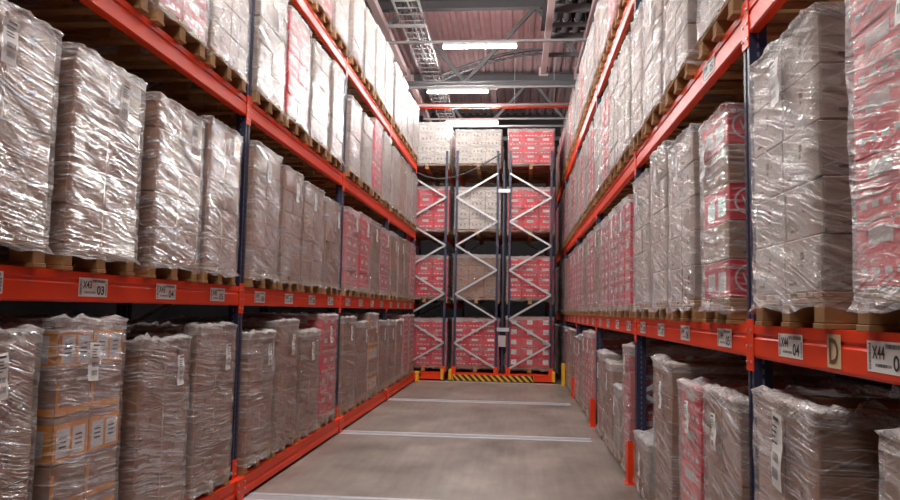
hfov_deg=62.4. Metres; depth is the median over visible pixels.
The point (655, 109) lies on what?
load
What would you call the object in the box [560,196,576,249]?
load
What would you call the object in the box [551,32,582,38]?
bearer
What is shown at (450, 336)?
load
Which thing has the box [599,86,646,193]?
load
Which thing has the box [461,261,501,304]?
load
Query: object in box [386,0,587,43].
rail
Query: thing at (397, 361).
load
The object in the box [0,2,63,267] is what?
load
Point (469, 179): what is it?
load
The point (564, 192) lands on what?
load
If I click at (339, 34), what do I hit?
load
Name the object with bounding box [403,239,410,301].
load
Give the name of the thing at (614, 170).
load
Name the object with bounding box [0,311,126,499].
load
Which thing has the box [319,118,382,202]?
load
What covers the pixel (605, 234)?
load
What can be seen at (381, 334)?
load
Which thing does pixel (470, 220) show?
load
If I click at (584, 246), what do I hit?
load
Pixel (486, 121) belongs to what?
lamp
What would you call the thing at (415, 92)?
roof beam
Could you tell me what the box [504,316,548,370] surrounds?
load
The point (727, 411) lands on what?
load
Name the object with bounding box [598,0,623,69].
load
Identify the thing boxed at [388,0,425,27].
support rail
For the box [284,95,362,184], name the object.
load
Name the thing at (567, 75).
roof truss
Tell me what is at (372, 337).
load
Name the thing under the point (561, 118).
rail
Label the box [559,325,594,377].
load
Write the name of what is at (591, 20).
roof beam
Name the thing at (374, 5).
roof beam
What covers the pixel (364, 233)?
load
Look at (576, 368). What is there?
load
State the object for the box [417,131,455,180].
load
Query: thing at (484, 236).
load
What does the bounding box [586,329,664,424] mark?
load
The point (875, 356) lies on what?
rack
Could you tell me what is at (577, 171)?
load
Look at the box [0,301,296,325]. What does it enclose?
wall
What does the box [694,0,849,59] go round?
load
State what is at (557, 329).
load
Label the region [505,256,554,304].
load
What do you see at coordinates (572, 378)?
guard
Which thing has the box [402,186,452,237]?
load
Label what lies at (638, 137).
load
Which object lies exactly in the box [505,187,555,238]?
load
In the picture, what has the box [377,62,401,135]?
load
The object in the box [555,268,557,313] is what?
load
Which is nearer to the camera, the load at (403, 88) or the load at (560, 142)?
the load at (403, 88)
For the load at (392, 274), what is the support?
on the rack at (17, 283)
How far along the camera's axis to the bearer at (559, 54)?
17.43 m
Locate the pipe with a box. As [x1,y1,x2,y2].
[417,31,569,108]
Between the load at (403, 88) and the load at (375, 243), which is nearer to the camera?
the load at (375, 243)
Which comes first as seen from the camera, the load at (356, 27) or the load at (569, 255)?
the load at (356, 27)
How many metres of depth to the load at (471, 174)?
19.56 m
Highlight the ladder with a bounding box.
[437,48,542,80]
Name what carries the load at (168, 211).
on the rack at (17, 283)
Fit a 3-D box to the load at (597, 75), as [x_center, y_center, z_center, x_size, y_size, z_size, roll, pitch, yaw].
[2.779,-3.090,11.015,1.255,1.086,0.648,1,-5,5]
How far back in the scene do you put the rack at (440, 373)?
18.11 m
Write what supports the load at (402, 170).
on the rack at (17, 283)
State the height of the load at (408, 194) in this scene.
1.293 m
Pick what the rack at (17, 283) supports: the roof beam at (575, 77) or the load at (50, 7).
the load at (50, 7)
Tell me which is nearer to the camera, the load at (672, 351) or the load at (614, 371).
the load at (672, 351)
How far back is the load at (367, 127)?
11.68 m
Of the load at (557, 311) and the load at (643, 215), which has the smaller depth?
the load at (643, 215)
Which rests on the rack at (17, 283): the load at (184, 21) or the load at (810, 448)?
the load at (184, 21)
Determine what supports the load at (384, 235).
on the rack at (17, 283)
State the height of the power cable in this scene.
0.650 m
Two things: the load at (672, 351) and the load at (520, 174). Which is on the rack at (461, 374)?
the load at (520, 174)
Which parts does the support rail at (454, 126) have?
drop rod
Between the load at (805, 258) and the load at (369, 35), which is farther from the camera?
the load at (369, 35)
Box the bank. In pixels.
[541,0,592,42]
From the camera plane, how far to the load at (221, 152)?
5.93 m
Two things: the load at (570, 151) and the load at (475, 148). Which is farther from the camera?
the load at (475, 148)
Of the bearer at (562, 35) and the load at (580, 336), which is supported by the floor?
the load at (580, 336)
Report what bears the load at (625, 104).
on the rack at (875, 356)
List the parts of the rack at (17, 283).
post, post, post, post, post, post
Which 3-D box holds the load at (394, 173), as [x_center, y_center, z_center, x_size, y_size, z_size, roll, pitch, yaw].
[-1.639,-1.344,14.599,1.258,1.273,0.846,1,-5,5]
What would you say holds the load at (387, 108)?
on the rack at (17, 283)
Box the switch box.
[498,332,505,346]
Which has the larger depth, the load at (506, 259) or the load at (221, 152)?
the load at (506, 259)
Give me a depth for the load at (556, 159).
22.02 m
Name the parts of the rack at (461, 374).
post, post, post, post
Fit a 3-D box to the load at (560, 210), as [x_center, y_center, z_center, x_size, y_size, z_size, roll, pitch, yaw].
[3.563,-0.630,20.034,1.260,1.336,0.890,1,-5,5]
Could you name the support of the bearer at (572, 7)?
attached to the roof beam at (543, 70)
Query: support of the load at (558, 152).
on the rack at (875, 356)
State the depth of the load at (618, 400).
8.41 m
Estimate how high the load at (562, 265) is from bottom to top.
1.334 m
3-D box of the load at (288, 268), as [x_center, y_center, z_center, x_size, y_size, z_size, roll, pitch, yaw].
[-2.252,-0.222,7.914,1.259,1.294,0.774,1,-5,5]
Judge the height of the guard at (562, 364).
0.500 m
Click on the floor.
(342, 464)
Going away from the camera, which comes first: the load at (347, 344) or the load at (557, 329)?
the load at (347, 344)
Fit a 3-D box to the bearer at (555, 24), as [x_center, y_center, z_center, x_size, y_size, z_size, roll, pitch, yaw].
[2.504,-4.747,15.636,0.740,0.080,0.100,1,-5,5]
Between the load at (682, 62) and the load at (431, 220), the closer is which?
the load at (682, 62)
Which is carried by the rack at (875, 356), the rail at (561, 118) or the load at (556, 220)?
the load at (556, 220)
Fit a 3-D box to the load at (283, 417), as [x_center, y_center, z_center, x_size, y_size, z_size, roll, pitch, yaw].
[-2.279,1.378,7.762,1.255,1.382,0.844,1,-5,5]
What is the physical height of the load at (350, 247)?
1.275 m
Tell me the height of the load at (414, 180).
1.271 m
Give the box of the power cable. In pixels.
[418,153,500,178]
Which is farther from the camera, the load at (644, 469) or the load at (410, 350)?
the load at (410, 350)
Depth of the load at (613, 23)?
9.42 m
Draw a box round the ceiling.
[371,10,584,114]
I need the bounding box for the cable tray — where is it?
[391,0,458,129]
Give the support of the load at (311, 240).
on the rack at (17, 283)
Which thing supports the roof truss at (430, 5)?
attached to the wall at (15, 309)
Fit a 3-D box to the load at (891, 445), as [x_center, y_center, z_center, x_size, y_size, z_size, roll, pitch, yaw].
[1.917,1.183,1.901,1.263,1.368,0.854,1,-5,5]
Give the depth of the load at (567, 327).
17.97 m
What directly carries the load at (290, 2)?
on the rack at (17, 283)
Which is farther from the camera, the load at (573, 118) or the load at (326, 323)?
the load at (573, 118)
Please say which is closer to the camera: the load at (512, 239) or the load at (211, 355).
the load at (211, 355)
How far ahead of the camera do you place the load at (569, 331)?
16.15 m
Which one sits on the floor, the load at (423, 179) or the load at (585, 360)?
the load at (585, 360)
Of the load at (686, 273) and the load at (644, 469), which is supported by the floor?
the load at (644, 469)
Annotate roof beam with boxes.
[367,0,409,76]
[405,74,431,122]
[489,88,499,128]
[539,0,554,75]
[561,76,576,132]
[574,0,598,75]
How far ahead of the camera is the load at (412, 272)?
16.99 m
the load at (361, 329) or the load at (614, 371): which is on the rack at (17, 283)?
the load at (361, 329)
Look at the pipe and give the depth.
20.85 m
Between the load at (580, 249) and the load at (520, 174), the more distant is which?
the load at (520, 174)
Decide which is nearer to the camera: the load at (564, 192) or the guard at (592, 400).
the guard at (592, 400)
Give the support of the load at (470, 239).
on the rack at (461, 374)
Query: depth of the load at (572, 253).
15.31 m
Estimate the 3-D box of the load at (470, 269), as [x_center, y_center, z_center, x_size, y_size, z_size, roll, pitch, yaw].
[0.675,0.724,18.465,1.239,1.201,0.866,1,-5,5]
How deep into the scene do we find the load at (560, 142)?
20.23 m
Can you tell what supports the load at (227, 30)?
on the rack at (17, 283)
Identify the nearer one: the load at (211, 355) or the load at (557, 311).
the load at (211, 355)
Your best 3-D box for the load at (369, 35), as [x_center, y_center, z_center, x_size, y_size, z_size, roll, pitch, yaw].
[-1.858,-3.169,11.950,1.259,1.211,0.847,1,-5,6]
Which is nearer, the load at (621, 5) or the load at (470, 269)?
the load at (621, 5)
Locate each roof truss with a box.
[361,0,578,87]
[413,72,573,140]
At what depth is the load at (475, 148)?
18.34 m
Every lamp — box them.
[427,88,488,93]
[442,41,516,48]
[445,119,498,123]
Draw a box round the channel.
[501,161,504,372]
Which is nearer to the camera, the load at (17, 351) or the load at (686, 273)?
the load at (17, 351)
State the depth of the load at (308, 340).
8.50 m
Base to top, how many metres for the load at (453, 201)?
1.223 m
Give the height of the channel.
5.150 m
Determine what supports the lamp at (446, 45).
attached to the rail at (585, 38)
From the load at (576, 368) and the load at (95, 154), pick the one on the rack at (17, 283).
the load at (95, 154)
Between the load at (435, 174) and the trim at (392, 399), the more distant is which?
the load at (435, 174)
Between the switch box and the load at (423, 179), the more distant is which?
the load at (423, 179)
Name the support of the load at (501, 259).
on the rack at (461, 374)
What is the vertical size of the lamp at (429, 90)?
0.120 m
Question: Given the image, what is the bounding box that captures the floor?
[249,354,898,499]
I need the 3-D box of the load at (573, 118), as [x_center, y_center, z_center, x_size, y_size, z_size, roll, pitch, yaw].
[3.189,-2.731,15.620,1.250,1.134,0.888,1,-5,5]
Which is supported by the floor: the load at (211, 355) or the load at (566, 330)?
the load at (566, 330)
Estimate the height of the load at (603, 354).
1.183 m
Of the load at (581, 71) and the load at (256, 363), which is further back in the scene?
the load at (581, 71)
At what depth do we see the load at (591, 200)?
11.77 m
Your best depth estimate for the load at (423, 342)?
18.06 m
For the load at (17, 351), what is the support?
on the rack at (17, 283)
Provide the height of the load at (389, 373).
1.301 m
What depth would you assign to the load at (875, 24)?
2.45 m
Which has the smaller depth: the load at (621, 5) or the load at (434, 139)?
the load at (621, 5)
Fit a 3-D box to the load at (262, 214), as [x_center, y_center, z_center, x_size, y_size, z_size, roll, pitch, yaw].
[-2.324,-0.317,7.095,1.256,1.347,0.862,1,-5,5]
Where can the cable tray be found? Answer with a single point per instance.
(403, 7)
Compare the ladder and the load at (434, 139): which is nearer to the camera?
the load at (434, 139)
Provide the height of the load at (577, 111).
1.134 m
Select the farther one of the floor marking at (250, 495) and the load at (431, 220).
the load at (431, 220)
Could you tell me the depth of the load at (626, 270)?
7.92 m
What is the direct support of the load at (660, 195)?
on the rack at (875, 356)
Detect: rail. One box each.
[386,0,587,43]
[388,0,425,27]
[408,15,575,88]
[418,31,570,106]
[423,47,565,119]
[430,62,564,127]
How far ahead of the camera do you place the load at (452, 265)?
19.25 m
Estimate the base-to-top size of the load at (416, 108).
1.310 m
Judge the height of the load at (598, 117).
1.335 m
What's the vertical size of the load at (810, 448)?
1.360 m
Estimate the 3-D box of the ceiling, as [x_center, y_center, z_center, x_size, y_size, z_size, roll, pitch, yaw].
[1.325,-7.126,12.563,18.250,0.200,36.000,1,-5,5]
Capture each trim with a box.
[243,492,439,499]
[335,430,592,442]
[388,398,570,405]
[421,380,558,384]
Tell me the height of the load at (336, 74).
1.332 m
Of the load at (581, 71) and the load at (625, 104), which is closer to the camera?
the load at (625, 104)
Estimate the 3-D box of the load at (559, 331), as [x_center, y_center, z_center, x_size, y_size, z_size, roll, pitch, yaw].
[3.505,2.674,19.767,1.268,1.357,0.859,1,-5,6]
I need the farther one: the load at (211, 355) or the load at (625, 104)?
the load at (625, 104)
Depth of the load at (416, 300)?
20.31 m
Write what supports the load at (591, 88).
on the rack at (875, 356)
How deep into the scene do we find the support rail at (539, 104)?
20.37 m
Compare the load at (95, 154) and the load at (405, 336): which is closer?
the load at (95, 154)
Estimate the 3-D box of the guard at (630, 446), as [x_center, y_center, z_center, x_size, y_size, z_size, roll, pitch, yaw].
[1.787,2.112,7.376,0.100,0.400,0.180,1,-5,5]
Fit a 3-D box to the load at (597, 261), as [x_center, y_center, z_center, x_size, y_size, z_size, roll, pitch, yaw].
[2.714,0.297,10.665,1.255,1.330,0.849,1,-5,5]
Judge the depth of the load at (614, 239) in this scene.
8.94 m
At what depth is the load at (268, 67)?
7.12 m
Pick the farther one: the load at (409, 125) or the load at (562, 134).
the load at (562, 134)
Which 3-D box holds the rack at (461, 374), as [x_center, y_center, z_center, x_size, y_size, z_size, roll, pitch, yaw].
[1.399,0.465,19.325,2.525,5.588,3.110,1,-5,5]
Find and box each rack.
[0,0,416,499]
[402,151,455,379]
[448,151,554,382]
[556,0,899,499]
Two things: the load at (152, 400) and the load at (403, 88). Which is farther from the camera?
the load at (403, 88)
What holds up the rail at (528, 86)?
hanging from the ceiling
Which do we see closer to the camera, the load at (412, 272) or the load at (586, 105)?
the load at (586, 105)
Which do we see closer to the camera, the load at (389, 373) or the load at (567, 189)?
the load at (389, 373)
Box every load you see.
[0,0,153,15]
[0,0,208,60]
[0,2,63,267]
[0,42,147,275]
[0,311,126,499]
[0,324,43,499]
[72,91,207,281]
[79,0,250,93]
[85,319,236,499]
[114,332,192,499]
[145,0,288,123]
[163,315,299,457]
[193,5,311,142]
[196,115,242,285]
[237,328,276,474]
[242,311,338,429]
[244,140,282,289]
[256,39,330,158]
[272,60,345,170]
[273,164,304,291]
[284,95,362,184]
[287,0,333,33]
[288,0,312,4]
[289,315,356,416]
[294,327,320,441]
[299,181,325,293]
[300,310,378,400]
[303,0,349,56]
[303,112,373,194]
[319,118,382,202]
[320,197,341,294]
[321,0,365,79]
[325,132,391,209]
[341,207,359,296]
[344,146,399,215]
[347,7,376,96]
[347,25,385,110]
[353,320,368,407]
[355,212,371,297]
[355,313,408,379]
[361,42,393,123]
[364,156,406,221]
[368,220,381,298]
[375,314,414,375]
[376,319,386,394]
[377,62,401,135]
[377,164,411,226]
[378,318,402,383]
[378,320,395,388]
[379,227,389,299]
[381,172,417,230]
[387,231,397,300]
[391,76,407,145]
[392,92,413,154]
[396,237,404,300]
[399,100,418,162]
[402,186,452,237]
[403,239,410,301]
[405,122,452,174]
[408,243,415,301]
[413,317,450,370]
[414,254,451,302]
[414,260,453,303]
[415,192,454,240]
[416,217,454,243]
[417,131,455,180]
[417,146,455,185]
[419,317,451,367]
[420,258,453,302]
[450,317,500,372]
[452,254,501,303]
[453,187,501,237]
[455,129,502,174]
[457,317,500,369]
[458,259,501,303]
[460,193,502,241]
[461,139,503,180]
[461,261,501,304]
[462,200,502,244]
[463,147,503,186]
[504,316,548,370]
[504,316,553,373]
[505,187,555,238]
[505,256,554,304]
[506,193,548,241]
[506,201,546,244]
[506,259,547,304]
[507,128,555,174]
[507,138,548,180]
[507,153,549,186]
[554,210,564,256]
[554,324,586,369]
[555,154,563,195]
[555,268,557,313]
[556,268,558,313]
[556,326,558,373]
[557,144,564,191]
[557,206,570,254]
[557,324,591,374]
[558,139,570,186]
[558,201,573,251]
[558,265,560,313]
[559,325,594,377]
[560,128,574,180]
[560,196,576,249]
[560,262,563,313]
[562,189,576,245]
[562,260,567,314]
[562,326,595,362]
[563,122,575,173]
[564,329,606,386]
[565,110,576,166]
[565,183,585,242]
[565,259,568,314]
[567,99,583,158]
[567,253,571,314]
[567,327,607,391]
[568,175,587,238]
[570,89,586,150]
[570,329,606,386]
[571,168,595,234]
[571,250,575,314]
[573,247,578,314]
[574,74,592,139]
[574,158,595,229]
[574,335,578,401]
[578,56,595,128]
[578,148,607,224]
[578,243,583,315]
[578,333,582,406]
[581,136,618,218]
[581,330,628,416]
[582,239,587,315]
[583,41,603,116]
[586,121,627,211]
[586,230,594,315]
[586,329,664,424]
[587,22,608,102]
[593,0,616,83]
[593,103,634,202]
[593,223,601,316]
[596,349,622,441]
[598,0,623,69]
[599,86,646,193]
[599,216,610,316]
[603,358,623,454]
[605,0,633,49]
[607,59,651,182]
[608,205,621,317]
[610,383,624,467]
[615,0,633,19]
[616,194,634,317]
[618,32,680,169]
[621,341,738,471]
[630,2,690,150]
[631,168,653,318]
[632,428,656,499]
[641,0,731,134]
[648,140,678,319]
[651,354,834,499]
[660,0,779,107]
[667,123,707,321]
[676,377,887,499]
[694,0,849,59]
[698,102,746,323]
[701,383,899,499]
[748,1,858,329]
[751,384,899,499]
[845,0,899,331]
[874,429,899,499]
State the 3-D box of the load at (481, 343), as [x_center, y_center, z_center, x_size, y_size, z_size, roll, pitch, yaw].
[0.648,2.321,18.333,1.230,1.316,0.880,1,-5,5]
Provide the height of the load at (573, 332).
1.354 m
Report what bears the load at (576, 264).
on the rack at (875, 356)
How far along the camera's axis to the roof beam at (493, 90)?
24.09 m
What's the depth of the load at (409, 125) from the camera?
16.37 m
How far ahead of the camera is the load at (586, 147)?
12.71 m
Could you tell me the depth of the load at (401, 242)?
15.18 m
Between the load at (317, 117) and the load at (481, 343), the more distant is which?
the load at (481, 343)
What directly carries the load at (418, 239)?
on the rack at (440, 373)
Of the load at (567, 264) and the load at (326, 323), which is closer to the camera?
the load at (326, 323)
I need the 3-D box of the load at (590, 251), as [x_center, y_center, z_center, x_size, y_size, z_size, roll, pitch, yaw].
[2.801,0.379,11.676,1.257,1.334,0.851,1,-5,4]
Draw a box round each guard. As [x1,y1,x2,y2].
[561,363,564,385]
[570,377,574,397]
[588,398,595,426]
[624,441,635,484]
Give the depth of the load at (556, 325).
21.59 m
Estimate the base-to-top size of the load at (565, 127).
1.133 m
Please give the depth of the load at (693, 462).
4.94 m
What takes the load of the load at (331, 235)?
on the rack at (17, 283)
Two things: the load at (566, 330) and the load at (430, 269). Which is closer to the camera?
the load at (566, 330)
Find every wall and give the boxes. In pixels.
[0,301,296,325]
[296,112,699,354]
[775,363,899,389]
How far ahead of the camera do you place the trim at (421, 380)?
17.43 m
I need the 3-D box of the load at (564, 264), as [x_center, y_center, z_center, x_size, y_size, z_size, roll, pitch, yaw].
[3.361,0.908,18.008,1.257,1.330,0.853,1,-5,6]
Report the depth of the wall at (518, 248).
30.11 m
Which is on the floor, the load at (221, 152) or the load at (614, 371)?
the load at (614, 371)
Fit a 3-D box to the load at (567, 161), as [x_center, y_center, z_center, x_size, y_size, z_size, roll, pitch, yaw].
[3.345,-2.606,17.398,1.259,1.180,0.876,1,-5,5]
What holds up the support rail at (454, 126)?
hanging from the ceiling
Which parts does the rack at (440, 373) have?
post, post, post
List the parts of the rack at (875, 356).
post, post, post, post, post, post, post, letter plate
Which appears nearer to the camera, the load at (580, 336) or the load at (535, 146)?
the load at (580, 336)
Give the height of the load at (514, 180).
1.021 m
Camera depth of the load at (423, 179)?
20.59 m
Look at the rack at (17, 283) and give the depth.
6.53 m
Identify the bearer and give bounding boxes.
[548,52,578,56]
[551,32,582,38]
[552,22,586,27]
[554,3,589,12]
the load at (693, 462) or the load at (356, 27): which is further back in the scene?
the load at (356, 27)
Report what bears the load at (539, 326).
on the rack at (461, 374)
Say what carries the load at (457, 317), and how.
on the rack at (461, 374)
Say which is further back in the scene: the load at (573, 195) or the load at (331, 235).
the load at (573, 195)
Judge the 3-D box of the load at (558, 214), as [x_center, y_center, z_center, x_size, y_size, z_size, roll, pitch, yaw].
[3.639,-0.545,20.922,1.254,1.314,0.886,1,-5,5]
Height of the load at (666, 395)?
1.345 m
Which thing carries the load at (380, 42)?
on the rack at (17, 283)
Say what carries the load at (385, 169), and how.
on the rack at (17, 283)
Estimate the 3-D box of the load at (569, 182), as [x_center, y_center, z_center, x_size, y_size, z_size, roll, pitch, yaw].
[3.235,-0.934,16.369,1.258,1.334,0.892,1,-5,5]
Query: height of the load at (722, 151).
1.254 m
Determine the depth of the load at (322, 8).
9.12 m
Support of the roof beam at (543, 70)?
attached to the roof truss
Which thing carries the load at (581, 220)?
on the rack at (875, 356)
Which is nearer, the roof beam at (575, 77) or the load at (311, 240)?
the load at (311, 240)
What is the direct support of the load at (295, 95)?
on the rack at (17, 283)
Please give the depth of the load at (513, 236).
19.30 m
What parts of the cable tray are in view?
rail, rail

